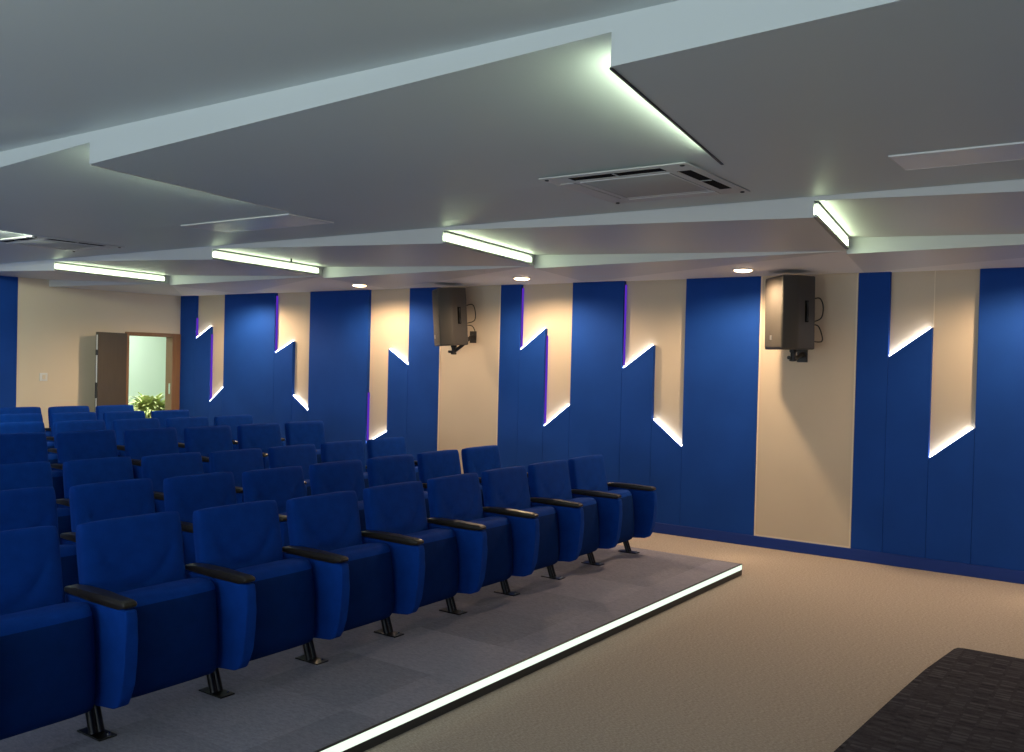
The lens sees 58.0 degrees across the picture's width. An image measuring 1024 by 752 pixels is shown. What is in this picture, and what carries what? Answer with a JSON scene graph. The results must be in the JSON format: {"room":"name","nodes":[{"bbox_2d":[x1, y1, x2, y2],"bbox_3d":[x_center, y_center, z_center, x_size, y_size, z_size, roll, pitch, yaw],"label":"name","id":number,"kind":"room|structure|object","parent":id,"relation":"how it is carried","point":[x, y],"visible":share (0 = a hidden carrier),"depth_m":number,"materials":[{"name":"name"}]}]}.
{"room":"auditorium","nodes":[
{"label":"auditorium","id":0,"kind":"room"},
{"bbox_2d":[0,276,180,427],"bbox_3d":[-9.540,-0.114,8.297,0.140,3.000,15.546,2,1,35],"label":"wall","id":1,"kind":"structure","parent":0,"point":[57,327],"depth_m":12.79,"materials":[{"name":"paint"}]},
{"bbox_2d":[95,332,180,412],"bbox_3d":[-5.638,0.276,13.747,0.314,1.859,1.559,2,1,26],"label":"door","id":2,"kind":"structure","parent":1,"relation":"in","point":[112,349],"depth_m":13.47,"materials":[{"name":"brown wood"}]},
{"bbox_2d":[128,336,165,404],"bbox_3d":[-7.275,-0.126,15.790,0.100,2.900,5.000,2,1,35],"label":"wall","id":3,"kind":"structure","parent":0,"point":[147,355],"depth_m":16.67,"materials":[{"name":"white paint"}]},
{"bbox_2d":[0,0,677,151],"bbox_3d":[-4.551,-1.357,0.952,16.607,0.080,9.300,2,1,35],"label":"ceiling","id":4,"kind":"structure","parent":0,"point":[68,68],"depth_m":3.53,"materials":[{"name":"paint"}]},
{"bbox_2d":[0,135,1023,263],"bbox_3d":[-0.628,-1.158,6.515,16.607,0.050,1.015,2,1,35],"label":"ceiling","id":5,"kind":"structure","parent":0,"point":[868,171],"depth_m":5.84,"materials":[{"name":"paint"}]},
{"bbox_2d":[0,231,31,243],"bbox_3d":[-5.838,-1.405,8.545,3.470,0.225,1.680,2,1,35],"label":"ceiling panel","id":6,"kind":"object","parent":5,"relation":"attached to","point":[3,234],"visible":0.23,"depth_m":8.33,"materials":[{"name":"paint"}]},
{"bbox_2d":[0,235,123,251],"bbox_3d":[-4.339,-1.251,8.784,0.880,0.015,0.880,2,1,35],"label":"air conditioner","id":7,"kind":"object","parent":5,"relation":"attached to","point":[31,241],"depth_m":8.71,"materials":[{"name":"grey"}]},
{"bbox_2d":[5,243,65,249],"bbox_3d":[-4.628,-1.259,8.988,0.081,0.004,0.554,2,1,35],"label":"outlet","id":8,"kind":"object","parent":7,"relation":"attached to","point":[5,243],"depth_m":8.96,"materials":[{"name":"grey"}]},
{"bbox_2d":[17,240,93,248],"bbox_3d":[-4.339,-1.250,8.784,0.520,0.006,0.520,2,1,35],"label":"ceiling vent","id":9,"kind":"object","parent":7,"relation":"in","point":[43,243],"depth_m":8.75,"materials":[{"name":"grey"}]},
{"bbox_2d":[45,239,103,245],"bbox_3d":[-4.050,-1.240,8.581,0.077,0.007,0.550,2,1,35],"label":"outlet","id":10,"kind":"object","parent":7,"relation":"attached to","point":[45,239],"depth_m":8.57,"materials":[{"name":"grey"}]},
{"bbox_2d":[0,132,291,237],"bbox_3d":[-3.225,-1.312,6.700,3.470,0.225,1.680,2,1,35],"label":"ceiling panel","id":11,"kind":"object","parent":5,"relation":"attached to","point":[51,188],"visible":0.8,"depth_m":6.38,"materials":[{"name":"paint"}]},
{"bbox_2d":[181,214,333,232],"bbox_3d":[-1.979,-1.171,7.118,1.266,0.008,0.436,2,1,35],"label":"ceiling access panel","id":12,"kind":"object","parent":5,"relation":"attached to","point":[282,220],"visible":1,"depth_m":7.06,"materials":[{"name":"grey"}]},
{"bbox_2d":[89,15,725,212],"bbox_3d":[-0.602,-1.219,4.847,3.495,0.225,1.680,2,1,35],"label":"ceiling panel","id":13,"kind":"object","parent":5,"relation":"attached to","point":[514,112],"visible":0.84,"depth_m":4.39,"materials":[{"name":"paint"}]},
{"bbox_2d":[90,164,287,211],"bbox_3d":[-1.936,-1.178,5.760,0.015,0.057,1.628,2,1,26],"label":"strip","id":14,"kind":"object","parent":13,"relation":"attached to","point":[90,164],"visible":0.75,"depth_m":5.61,"materials":[{"name":"white plastic"}]},
{"bbox_2d":[539,162,749,203],"bbox_3d":[0.757,-1.070,5.197,0.880,0.015,0.880,2,1,35],"label":"air conditioner","id":15,"kind":"object","parent":5,"relation":"attached to","point":[680,179],"depth_m":5.11,"materials":[{"name":"grey plastic"}]},
{"bbox_2d":[561,183,620,199],"bbox_3d":[0.469,-1.077,5.401,0.081,0.004,0.554,2,1,35],"label":"outlet","id":16,"kind":"object","parent":15,"relation":"attached to","point":[579,187],"depth_m":5.38,"materials":[{"name":"grey"}]},
{"bbox_2d":[568,168,665,180],"bbox_3d":[0.553,-1.070,4.908,0.550,0.003,0.077,2,1,35],"label":"outlet","id":17,"kind":"object","parent":15,"relation":"attached to","point":[648,170],"depth_m":4.89,"materials":[{"name":"grey plastic"}]},
{"bbox_2d":[585,174,705,197],"bbox_3d":[0.757,-1.069,5.197,0.520,0.006,0.520,2,1,35],"label":"ceiling vent","id":18,"kind":"object","parent":15,"relation":"in","point":[646,185],"depth_m":5.17,"materials":[{"name":"grey"}]},
{"bbox_2d":[629,191,719,201],"bbox_3d":[0.961,-1.067,5.485,0.554,0.004,0.081,2,1,35],"label":"outlet","id":19,"kind":"object","parent":15,"relation":"attached to","point":[703,193],"depth_m":5.47,"materials":[{"name":"grey"}]},
{"bbox_2d":[677,170,729,189],"bbox_3d":[1.046,-1.059,4.993,0.077,0.007,0.550,2,1,35],"label":"outlet","id":20,"kind":"object","parent":15,"relation":"attached to","point":[699,177],"depth_m":4.97,"materials":[{"name":"grey"}]},
{"bbox_2d":[611,0,1023,165],"bbox_3d":[2.018,-1.126,2.996,3.465,0.225,1.680,2,1,35],"label":"ceiling panel","id":21,"kind":"object","parent":5,"relation":"attached to","point":[750,81],"visible":1,"depth_m":3.18,"materials":[{"name":"paint"}]},
{"bbox_2d":[609,67,723,164],"bbox_3d":[0.697,-1.084,3.900,0.015,0.057,1.628,2,1,26],"label":"strip","id":22,"kind":"object","parent":21,"relation":"attached to","point":[613,70],"visible":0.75,"depth_m":3.68,"materials":[{"name":"grey"}]},
{"bbox_2d":[888,141,1023,170],"bbox_3d":[2.565,-1.011,4.005,1.694,0.008,0.344,2,1,35],"label":"ceiling access panel","id":23,"kind":"object","parent":5,"relation":"attached to","point":[1006,151],"visible":1,"depth_m":4.31,"materials":[{"name":"white"}]},
{"bbox_2d":[0,179,1023,295],"bbox_3d":[-0.267,-1.179,9.538,13.707,0.335,4.340,2,1,35],"label":"ceiling","id":24,"kind":"structure","parent":0,"point":[779,225],"depth_m":7.49,"materials":[{"name":"paint"}]},
{"bbox_2d":[54,262,165,282],"bbox_3d":[-4.750,-1.226,11.004,0.022,0.087,1.569,2,1,26],"label":"light","id":25,"kind":"object","parent":24,"relation":"attached to","point":[56,266],"visible":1,"depth_m":10.93,"materials":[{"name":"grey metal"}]},
{"bbox_2d":[212,250,319,274],"bbox_3d":[-2.460,-1.145,9.387,0.022,0.087,1.569,2,1,26],"label":"light","id":26,"kind":"object","parent":24,"relation":"attached to","point":[220,255],"visible":1,"depth_m":9.30,"materials":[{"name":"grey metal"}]},
{"bbox_2d":[443,232,532,264],"bbox_3d":[-0.170,-1.063,7.769,0.022,0.087,1.569,2,1,26],"label":"light","id":27,"kind":"object","parent":24,"relation":"attached to","point":[446,237],"visible":1,"depth_m":7.67,"materials":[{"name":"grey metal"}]},
{"bbox_2d":[814,203,848,248],"bbox_3d":[2.137,-0.981,6.139,0.022,0.087,1.569,2,1,26],"label":"light","id":28,"kind":"object","parent":24,"relation":"attached to","point":[821,216],"visible":1,"depth_m":5.99,"materials":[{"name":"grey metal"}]},
{"bbox_2d":[198,269,979,457],"bbox_3d":[1.558,0.135,9.761,16.707,3.000,0.150,2,1,35],"label":"wall","id":29,"kind":"structure","parent":0,"point":[656,309],"depth_m":9.69,"materials":[{"name":"beige paint"}]},
{"bbox_2d":[179,296,198,416],"bbox_3d":[-5.024,-0.030,14.289,0.424,2.654,0.052,2,1,35],"label":"trim","id":30,"kind":"structure","parent":29,"relation":"attached to","point":[189,304],"depth_m":14.23,"materials":[{"name":"blue fabric"}]},
{"bbox_2d":[194,327,212,421],"bbox_3d":[-4.709,0.280,14.066,0.363,2.058,0.052,2,1,35],"label":"trim","id":31,"kind":"structure","parent":29,"relation":"attached to","point":[203,341],"depth_m":14.03,"materials":[{"name":"blue fabric"}]},
{"bbox_2d":[210,334,212,399],"bbox_3d":[-4.541,-0.133,13.950,0.012,1.005,0.036,2,1,35],"label":"accent strip","id":32,"kind":"object","parent":29,"relation":"attached to","point":[211,354],"visible":1,"depth_m":13.94,"materials":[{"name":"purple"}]},
{"bbox_2d":[209,388,222,425],"bbox_3d":[-4.438,0.742,13.874,0.323,1.153,0.052,2,1,35],"label":"trim","id":33,"kind":"structure","parent":29,"relation":"attached to","point":[216,404],"depth_m":13.85,"materials":[{"name":"blue fabric"}]},
{"bbox_2d":[222,293,277,423],"bbox_3d":[-3.827,0.012,13.443,1.126,2.654,0.052,2,1,35],"label":"trim","id":34,"kind":"structure","parent":29,"relation":"attached to","point":[249,319],"depth_m":13.39,"materials":[{"name":"blue fabric"}]},
{"bbox_2d":[273,341,294,445],"bbox_3d":[-3.220,0.435,13.014,0.381,1.852,0.052,2,1,35],"label":"trim","id":35,"kind":"structure","parent":29,"relation":"attached to","point":[284,359],"depth_m":12.98,"materials":[{"name":"blue fabric"}]},
{"bbox_2d":[291,395,307,421],"bbox_3d":[-2.938,0.823,12.814,0.329,1.096,0.052,2,1,35],"label":"trim","id":36,"kind":"structure","parent":29,"relation":"attached to","point":[299,413],"depth_m":12.81,"materials":[{"name":"blue fabric"}]},
{"bbox_2d":[308,290,371,456],"bbox_3d":[-2.331,0.066,12.387,1.106,2.654,0.052,2,1,35],"label":"trim","id":37,"kind":"structure","parent":29,"relation":"attached to","point":[340,321],"depth_m":12.33,"materials":[{"name":"blue fabric"}]},
{"bbox_2d":[386,349,407,442],"bbox_3d":[-1.453,0.542,11.766,0.340,1.764,0.052,2,1,35],"label":"wall panel","id":38,"kind":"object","parent":29,"relation":"attached to","point":[397,390],"depth_m":11.74,"materials":[{"name":"blue fabric"}]},
{"bbox_2d":[406,287,440,460],"bbox_3d":[-1.096,0.109,11.514,0.504,2.654,0.052,2,1,35],"label":"wall panel","id":39,"kind":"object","parent":29,"relation":"attached to","point":[423,355],"depth_m":11.50,"materials":[{"name":"blue fabric"}]},
{"bbox_2d":[432,287,476,354],"bbox_3d":[-0.662,-0.641,10.826,0.550,0.786,0.428,1,1,-11],"label":"loudspeaker","id":40,"kind":"object","parent":29,"relation":"attached to","point":[450,323],"visible":1,"depth_m":10.64,"materials":[{"name":"grey plastic"}]},
{"bbox_2d":[432,290,439,343],"bbox_3d":[-0.895,-0.682,10.774,0.069,0.623,0.390,1,1,-14],"label":"grille","id":41,"kind":"object","parent":40,"relation":"attached to","point":[435,293],"depth_m":10.65,"materials":[{"name":"grey"}]},
{"bbox_2d":[437,285,500,473],"bbox_3d":[-0.516,0.130,11.106,0.909,2.655,0.050,2,1,35],"label":"wall panel","id":42,"kind":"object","parent":29,"relation":"attached to","point":[468,392],"depth_m":11.04,"materials":[{"name":"beige fabric"}]},
{"bbox_2d":[497,284,522,467],"bbox_3d":[-0.027,0.147,10.759,0.285,2.654,0.052,2,1,35],"label":"wall panel","id":43,"kind":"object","parent":29,"relation":"attached to","point":[511,295],"depth_m":10.73,"materials":[{"name":"blue fabric"}]},
{"bbox_2d":[520,288,523,347],"bbox_3d":[0.119,-0.672,10.659,0.012,0.695,0.036,2,1,35],"label":"accent strip","id":44,"kind":"object","parent":29,"relation":"attached to","point":[522,299],"visible":1,"depth_m":10.65,"materials":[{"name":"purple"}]},
{"bbox_2d":[517,328,547,471],"bbox_3d":[0.226,0.470,10.580,0.347,2.028,0.052,2,1,35],"label":"wall panel","id":45,"kind":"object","parent":29,"relation":"attached to","point":[531,424],"depth_m":10.55,"materials":[{"name":"blue fabric"}]},
{"bbox_2d":[544,335,547,423],"bbox_3d":[0.387,0.042,10.469,0.012,1.005,0.036,2,1,35],"label":"accent strip","id":46,"kind":"object","parent":29,"relation":"attached to","point":[546,353],"visible":1,"depth_m":10.46,"materials":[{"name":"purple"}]},
{"bbox_2d":[542,405,569,463],"bbox_3d":[0.499,0.906,10.386,0.344,1.176,0.052,2,1,35],"label":"trim","id":47,"kind":"structure","parent":29,"relation":"attached to","point":[556,431],"depth_m":10.35,"materials":[{"name":"blue fabric"}]},
{"bbox_2d":[568,281,625,482],"bbox_3d":[0.921,0.181,10.089,0.641,2.654,0.052,2,1,35],"label":"wall panel","id":48,"kind":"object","parent":29,"relation":"attached to","point":[597,366],"depth_m":10.04,"materials":[{"name":"blue fabric"}]},
{"bbox_2d":[623,284,626,365],"bbox_3d":[1.210,-0.544,9.889,0.012,0.875,0.036,2,1,35],"label":"accent strip","id":49,"kind":"object","parent":29,"relation":"attached to","point":[625,296],"visible":1,"depth_m":9.88,"materials":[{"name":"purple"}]},
{"bbox_2d":[619,345,655,485],"bbox_3d":[1.323,0.597,9.805,0.364,1.851,0.052,2,1,35],"label":"trim","id":50,"kind":"structure","parent":29,"relation":"attached to","point":[638,377],"depth_m":9.77,"materials":[{"name":"blue fabric"}]},
{"bbox_2d":[650,419,681,525],"bbox_3d":[1.607,0.995,9.604,0.349,1.076,0.052,2,1,35],"label":"trim","id":51,"kind":"structure","parent":29,"relation":"attached to","point":[666,453],"depth_m":9.58,"materials":[{"name":"blue fabric"}]},
{"bbox_2d":[680,276,760,534],"bbox_3d":[2.091,0.223,9.263,0.784,2.654,0.052,2,1,35],"label":"wall panel","id":52,"kind":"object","parent":29,"relation":"attached to","point":[722,318],"depth_m":9.24,"materials":[{"name":"blue fabric"}]},
{"bbox_2d":[765,275,823,361],"bbox_3d":[2.604,-0.522,8.524,0.517,0.782,0.441,1,1,-17],"label":"loudspeaker","id":53,"kind":"object","parent":29,"relation":"attached to","point":[790,320],"visible":1,"depth_m":8.33,"materials":[{"name":"grey plastic"}]},
{"bbox_2d":[765,277,781,346],"bbox_3d":[2.391,-0.578,8.475,0.036,0.623,0.390,1,1,-6],"label":"grille","id":54,"kind":"object","parent":53,"relation":"attached to","point":[773,286],"depth_m":8.42,"materials":[{"name":"grey"}]},
{"bbox_2d":[754,273,858,547],"bbox_3d":[2.789,0.248,8.771,0.919,2.655,0.050,2,1,35],"label":"wall panel","id":55,"kind":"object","parent":29,"relation":"attached to","point":[806,410],"depth_m":8.70,"materials":[{"name":"beige paint"}]},
{"bbox_2d":[653,522,1023,583],"bbox_3d":[1.543,1.584,9.639,16.507,0.105,0.062,2,1,35],"label":"baseboard","id":56,"kind":"structure","parent":29,"relation":"attached to","point":[977,571],"depth_m":8.50,"materials":[{"name":"blue"}]},
{"bbox_2d":[851,272,891,551],"bbox_3d":[3.278,0.265,8.424,0.275,2.654,0.052,2,1,35],"label":"trim","id":57,"kind":"structure","parent":29,"relation":"attached to","point":[874,292],"depth_m":8.40,"materials":[{"name":"blue fabric"}]},
{"bbox_2d":[882,328,932,557],"bbox_3d":[3.532,0.586,8.245,0.361,2.030,0.052,2,1,35],"label":"trim","id":58,"kind":"structure","parent":29,"relation":"attached to","point":[909,382],"depth_m":8.21,"materials":[{"name":"blue fabric"}]},
{"bbox_2d":[925,428,974,563],"bbox_3d":[3.817,1.027,8.042,0.360,1.169,0.052,2,1,35],"label":"trim","id":59,"kind":"structure","parent":29,"relation":"attached to","point":[951,469],"depth_m":8.01,"materials":[{"name":"blue fabric"}]},
{"bbox_2d":[971,267,1023,570],"bbox_3d":[4.236,0.299,7.747,0.618,2.654,0.052,2,1,35],"label":"wall panel","id":60,"kind":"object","parent":29,"relation":"attached to","point":[997,539],"depth_m":7.80,"materials":[{"name":"blue fabric"}]},
{"bbox_2d":[364,532,1023,751],"bbox_3d":[-2.805,1.688,3.446,16.657,0.120,15.596,2,1,35],"label":"floor","id":61,"kind":"structure","parent":0,"point":[794,652],"depth_m":5.46,"materials":[{"name":"beige carpet"}]},
{"bbox_2d":[0,545,739,751],"bbox_3d":[-3.732,1.561,3.228,3.993,0.093,13.970,2,1,35],"label":"platform","id":62,"kind":"object","parent":61,"relation":"on","point":[281,702],"visible":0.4,"depth_m":4.92,"materials":[{"name":"grey carpet"}]},
{"bbox_2d":[0,462,71,544],"bbox_3d":[-3.248,1.042,6.122,0.574,0.883,0.639,2,1,35],"label":"chair","id":63,"kind":"object","parent":62,"relation":"on","point":[28,474],"visible":0.3,"depth_m":6.28,"materials":[{"name":"blue fabric"}]},
{"bbox_2d":[0,487,78,602],"bbox_3d":[-2.619,1.074,4.909,0.574,0.888,0.639,2,1,35],"label":"chair","id":64,"kind":"object","parent":62,"relation":"on","point":[34,506],"visible":0.3,"depth_m":5.08,"materials":[{"name":"blue fabric"}]},
{"bbox_2d":[0,526,95,739],"bbox_3d":[-2.015,1.105,3.713,0.574,0.893,0.639,2,1,35],"label":"chair","id":65,"kind":"object","parent":62,"relation":"on","point":[48,659],"visible":1,"depth_m":3.78,"materials":[{"name":"blue fabric"}]},
{"bbox_2d":[56,457,133,508],"bbox_3d":[-2.894,1.047,6.641,0.574,0.874,0.639,2,1,35],"label":"chair","id":66,"kind":"object","parent":62,"relation":"on","point":[84,471],"visible":0.24,"depth_m":6.72,"materials":[{"name":"blue fabric"}]},
{"bbox_2d":[60,479,154,544],"bbox_3d":[-2.265,1.080,5.428,0.574,0.877,0.639,2,1,35],"label":"chair","id":67,"kind":"object","parent":62,"relation":"on","point":[91,502],"visible":0.27,"depth_m":5.51,"materials":[{"name":"blue fabric"}]},
{"bbox_2d":[64,511,217,741],"bbox_3d":[-1.663,1.112,4.233,0.574,0.880,0.639,2,1,35],"label":"chair","id":68,"kind":"object","parent":62,"relation":"on","point":[156,627],"visible":0.91,"depth_m":4.19,"materials":[{"name":"blue fabric"}]},
{"bbox_2d":[141,452,202,512],"bbox_3d":[-2.540,1.052,7.160,0.574,0.864,0.639,2,1,35],"label":"chair","id":69,"kind":"object","parent":62,"relation":"on","point":[157,468],"visible":0.25,"depth_m":7.21,"materials":[{"name":"blue fabric"}]},
{"bbox_2d":[163,472,236,571],"bbox_3d":[-1.911,1.086,5.947,0.574,0.866,0.639,2,1,35],"label":"chair","id":70,"kind":"object","parent":62,"relation":"on","point":[187,494],"visible":0.23,"depth_m":5.99,"materials":[{"name":"blue fabric"}]},
{"bbox_2d":[209,448,263,503],"bbox_3d":[-2.186,1.058,7.678,0.574,0.854,0.639,2,1,35],"label":"chair","id":71,"kind":"object","parent":62,"relation":"on","point":[237,462],"visible":0.14,"depth_m":7.76,"materials":[{"name":"blue fabric"}]},
{"bbox_2d":[185,500,314,698],"bbox_3d":[-1.310,1.119,4.753,0.574,0.867,0.639,2,1,35],"label":"chair","id":72,"kind":"object","parent":62,"relation":"on","point":[266,600],"visible":0.88,"depth_m":4.71,"materials":[{"name":"blue fabric"}]},
{"bbox_2d":[242,466,305,552],"bbox_3d":[-1.557,1.092,6.465,0.574,0.854,0.639,2,1,35],"label":"chair","id":73,"kind":"object","parent":62,"relation":"on","point":[280,484],"visible":0.3,"depth_m":6.55,"materials":[{"name":"blue fabric"}]},
{"bbox_2d":[268,444,316,495],"bbox_3d":[-1.832,1.058,8.197,0.574,0.854,0.639,2,1,35],"label":"chair","id":74,"kind":"object","parent":62,"relation":"on","point":[304,455],"visible":0.27,"depth_m":8.29,"materials":[{"name":"blue"}]},
{"bbox_2d":[309,460,365,530],"bbox_3d":[-1.203,1.093,6.984,0.574,0.854,0.639,2,1,35],"label":"chair","id":75,"kind":"object","parent":62,"relation":"on","point":[347,475],"visible":0.22,"depth_m":7.06,"materials":[{"name":"blue fabric"}]},
{"bbox_2d":[282,491,393,664],"bbox_3d":[-0.958,1.126,5.273,0.574,0.854,0.639,2,1,35],"label":"chair","id":76,"kind":"object","parent":62,"relation":"on","point":[354,584],"visible":0.9,"depth_m":5.23,"materials":[{"name":"blue fabric"}]},
{"bbox_2d":[320,440,368,487],"bbox_3d":[-1.478,1.059,8.716,0.574,0.854,0.639,2,1,35],"label":"chair","id":77,"kind":"object","parent":62,"relation":"on","point":[341,450],"visible":0.2,"depth_m":8.80,"materials":[{"name":"blue"}]},
{"bbox_2d":[366,437,418,480],"bbox_3d":[-1.094,1.060,9.269,0.562,0.854,0.712,2,1,35],"label":"chair","id":78,"kind":"object","parent":62,"relation":"on","point":[378,447],"visible":0.22,"depth_m":9.31,"materials":[{"name":"blue"}]},
{"bbox_2d":[367,454,429,517],"bbox_3d":[-0.849,1.093,7.503,0.574,0.854,0.639,2,1,35],"label":"chair","id":79,"kind":"object","parent":62,"relation":"on","point":[384,470],"visible":0.21,"depth_m":7.57,"materials":[{"name":"blue fabric"}]},
{"bbox_2d":[361,481,458,637],"bbox_3d":[-0.605,1.126,5.793,0.574,0.854,0.639,2,1,35],"label":"chair","id":80,"kind":"object","parent":62,"relation":"on","point":[424,561],"visible":0.91,"depth_m":5.75,"materials":[{"name":"blue fabric"}]},
{"bbox_2d":[417,449,483,511],"bbox_3d":[-0.495,1.094,8.021,0.574,0.854,0.639,2,1,35],"label":"chair","id":81,"kind":"object","parent":62,"relation":"on","point":[433,464],"visible":0.32,"depth_m":8.10,"materials":[{"name":"blue"}]},
{"bbox_2d":[427,473,512,614],"bbox_3d":[-0.253,1.127,6.313,0.574,0.854,0.639,2,1,35],"label":"chair","id":82,"kind":"object","parent":62,"relation":"on","point":[484,545],"visible":0.86,"depth_m":6.26,"materials":[{"name":"blue fabric"}]},
{"bbox_2d":[461,445,530,497],"bbox_3d":[-0.111,1.095,8.575,0.562,0.854,0.712,2,1,35],"label":"chair","id":83,"kind":"object","parent":62,"relation":"on","point":[479,459],"visible":0.23,"depth_m":8.61,"materials":[{"name":"blue"}]},
{"bbox_2d":[481,466,559,595],"bbox_3d":[0.100,1.127,6.832,0.574,0.854,0.639,2,1,35],"label":"chair","id":84,"kind":"object","parent":62,"relation":"on","point":[535,530],"visible":0.8,"depth_m":6.78,"materials":[{"name":"blue fabric"}]},
{"bbox_2d":[314,564,741,751],"bbox_3d":[-2.092,1.619,2.081,0.012,0.092,13.950,2,1,35],"label":"step light","id":85,"kind":"object","parent":62,"relation":"attached to","point":[370,737],"visible":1,"depth_m":5.01,"materials":[{"name":"grey plastic"}]},
{"bbox_2d":[528,460,599,579],"bbox_3d":[0.452,1.127,7.352,0.574,0.854,0.639,2,1,35],"label":"chair","id":86,"kind":"object","parent":62,"relation":"on","point":[549,482],"visible":0.79,"depth_m":7.30,"materials":[{"name":"blue fabric"}]},
{"bbox_2d":[568,455,656,565],"bbox_3d":[0.834,1.128,7.907,0.562,0.854,0.712,2,1,35],"label":"chair","id":87,"kind":"object","parent":62,"relation":"on","point":[627,511],"visible":0.84,"depth_m":7.92,"materials":[{"name":"blue fabric"}]},
{"bbox_2d":[834,648,1023,751],"bbox_3d":[1.732,1.691,0.127,5.020,0.199,9.211,2,1,35],"label":"stage","id":88,"kind":"object","parent":61,"relation":"on","point":[967,700],"visible":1,"depth_m":4.21,"materials":[{"name":"grey carpet"}]},
{"bbox_3d":[-7.666,1.373,6.007,5.646,0.190,13.970,2,1,35],"label":"platform","id":89,"kind":"object","parent":61,"relation":"on","visible":0},
{"bbox_2d":[0,407,50,436],"bbox_3d":[-5.811,0.814,11.008,0.574,0.865,0.639,2,1,35],"label":"chair","id":90,"kind":"object","parent":89,"relation":"on","point":[8,410],"visible":0.12,"depth_m":11.14,"materials":[{"name":"blue"}]},
{"bbox_2d":[0,413,54,452],"bbox_3d":[-5.173,0.847,9.788,0.574,0.870,0.639,2,1,35],"label":"chair","id":91,"kind":"object","parent":89,"relation":"on","point":[26,417],"visible":0.17,"depth_m":9.93,"materials":[{"name":"blue"}]},
{"bbox_2d":[0,422,57,463],"bbox_3d":[-4.533,0.879,8.568,0.574,0.874,0.639,2,1,35],"label":"chair","id":92,"kind":"object","parent":89,"relation":"on","point":[11,427],"visible":0.18,"depth_m":8.71,"materials":[{"name":"blue"}]},
{"bbox_2d":[0,432,64,498],"bbox_3d":[-3.905,0.911,7.355,0.574,0.879,0.639,2,1,35],"label":"chair","id":93,"kind":"object","parent":89,"relation":"on","point":[14,447],"visible":0.31,"depth_m":7.51,"materials":[{"name":"blue fabric"}]},
{"bbox_2d":[45,406,89,431],"bbox_3d":[-5.452,0.816,11.523,0.574,0.861,0.639,2,1,35],"label":"chair","id":94,"kind":"object","parent":89,"relation":"on","point":[58,409],"visible":0.12,"depth_m":11.59,"materials":[{"name":"blue"}]},
{"bbox_2d":[46,412,96,441],"bbox_3d":[-4.814,0.850,10.304,0.574,0.864,0.639,2,1,35],"label":"chair","id":95,"kind":"object","parent":89,"relation":"on","point":[71,416],"visible":0.15,"depth_m":10.37,"materials":[{"name":"blue"}]},
{"bbox_2d":[48,420,120,456],"bbox_3d":[-4.175,0.883,9.083,0.574,0.868,0.639,2,1,35],"label":"chair","id":96,"kind":"object","parent":89,"relation":"on","point":[78,425],"visible":0.23,"depth_m":9.16,"materials":[{"name":"blue"}]},
{"bbox_2d":[51,430,133,474],"bbox_3d":[-3.547,0.916,7.871,0.574,0.871,0.639,2,1,35],"label":"chair","id":97,"kind":"object","parent":89,"relation":"on","point":[92,444],"visible":0.2,"depth_m":7.96,"materials":[{"name":"blue fabric"}]},
{"bbox_2d":[95,405,133,419],"bbox_3d":[-5.064,0.819,12.074,0.562,0.858,0.712,2,1,35],"label":"chair","id":98,"kind":"object","parent":89,"relation":"on","point":[99,410],"visible":0.1,"depth_m":12.10,"materials":[{"name":"blue"}]},
{"bbox_2d":[103,411,144,429],"bbox_3d":[-4.456,0.853,10.820,0.574,0.859,0.639,2,1,35],"label":"chair","id":99,"kind":"object","parent":89,"relation":"on","point":[108,417],"visible":0.16,"depth_m":10.88,"materials":[{"name":"blue"}]},
{"bbox_2d":[112,418,159,456],"bbox_3d":[-3.817,0.887,9.599,0.574,0.861,0.639,2,1,35],"label":"chair","id":100,"kind":"object","parent":89,"relation":"on","point":[119,426],"visible":0.27,"depth_m":9.62,"materials":[{"name":"blue"}]},
{"bbox_2d":[124,428,178,478],"bbox_3d":[-3.189,0.921,8.387,0.574,0.862,0.639,2,1,35],"label":"chair","id":101,"kind":"object","parent":89,"relation":"on","point":[138,443],"visible":0.3,"depth_m":8.46,"materials":[{"name":"blue fabric"}]},
{"bbox_2d":[151,410,189,427],"bbox_3d":[-4.068,0.856,11.370,0.562,0.854,0.712,2,1,35],"label":"chair","id":102,"kind":"object","parent":89,"relation":"on","point":[162,415],"visible":0.12,"depth_m":11.40,"materials":[{"name":"blue"}]},
{"bbox_2d":[166,417,208,452],"bbox_3d":[-3.459,0.891,10.115,0.574,0.854,0.639,2,1,35],"label":"chair","id":103,"kind":"object","parent":89,"relation":"on","point":[180,424],"visible":0.27,"depth_m":10.16,"materials":[{"name":"blue"}]},
{"bbox_2d":[184,426,232,473],"bbox_3d":[-2.831,0.925,8.902,0.574,0.854,0.639,2,1,35],"label":"chair","id":104,"kind":"object","parent":89,"relation":"on","point":[205,440],"visible":0.3,"depth_m":8.98,"materials":[{"name":"blue fabric"}]},
{"bbox_2d":[214,415,284,449],"bbox_3d":[-3.071,0.892,10.665,0.562,0.854,0.712,2,1,35],"label":"chair","id":105,"kind":"object","parent":89,"relation":"on","point":[233,421],"visible":0.19,"depth_m":10.72,"materials":[{"name":"blue"}]},
{"bbox_2d":[237,423,281,468],"bbox_3d":[-2.473,0.926,9.418,0.574,0.854,0.639,2,1,35],"label":"chair","id":106,"kind":"object","parent":89,"relation":"on","point":[263,436],"visible":0.23,"depth_m":9.50,"materials":[{"name":"blue"}]},
{"bbox_2d":[285,421,325,463],"bbox_3d":[-2.084,0.927,9.969,0.562,0.854,0.712,2,1,35],"label":"chair","id":107,"kind":"object","parent":89,"relation":"on","point":[302,432],"visible":0.16,"depth_m":10.02,"materials":[{"name":"blue"}]},
{"bbox_3d":[-6.348,1.287,15.134,2.453,0.241,5.000,2,1,35],"label":"floor","id":108,"kind":"structure","parent":0,"visible":0},
{"bbox_2d":[128,392,164,417],"bbox_3d":[-5.945,0.712,15.129,0.970,0.928,1.018,2,1,35],"label":"potted plant","id":109,"kind":"object","parent":108,"relation":"on","point":[145,403],"visible":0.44,"depth_m":14.94,"materials":[{"name":"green plant"}]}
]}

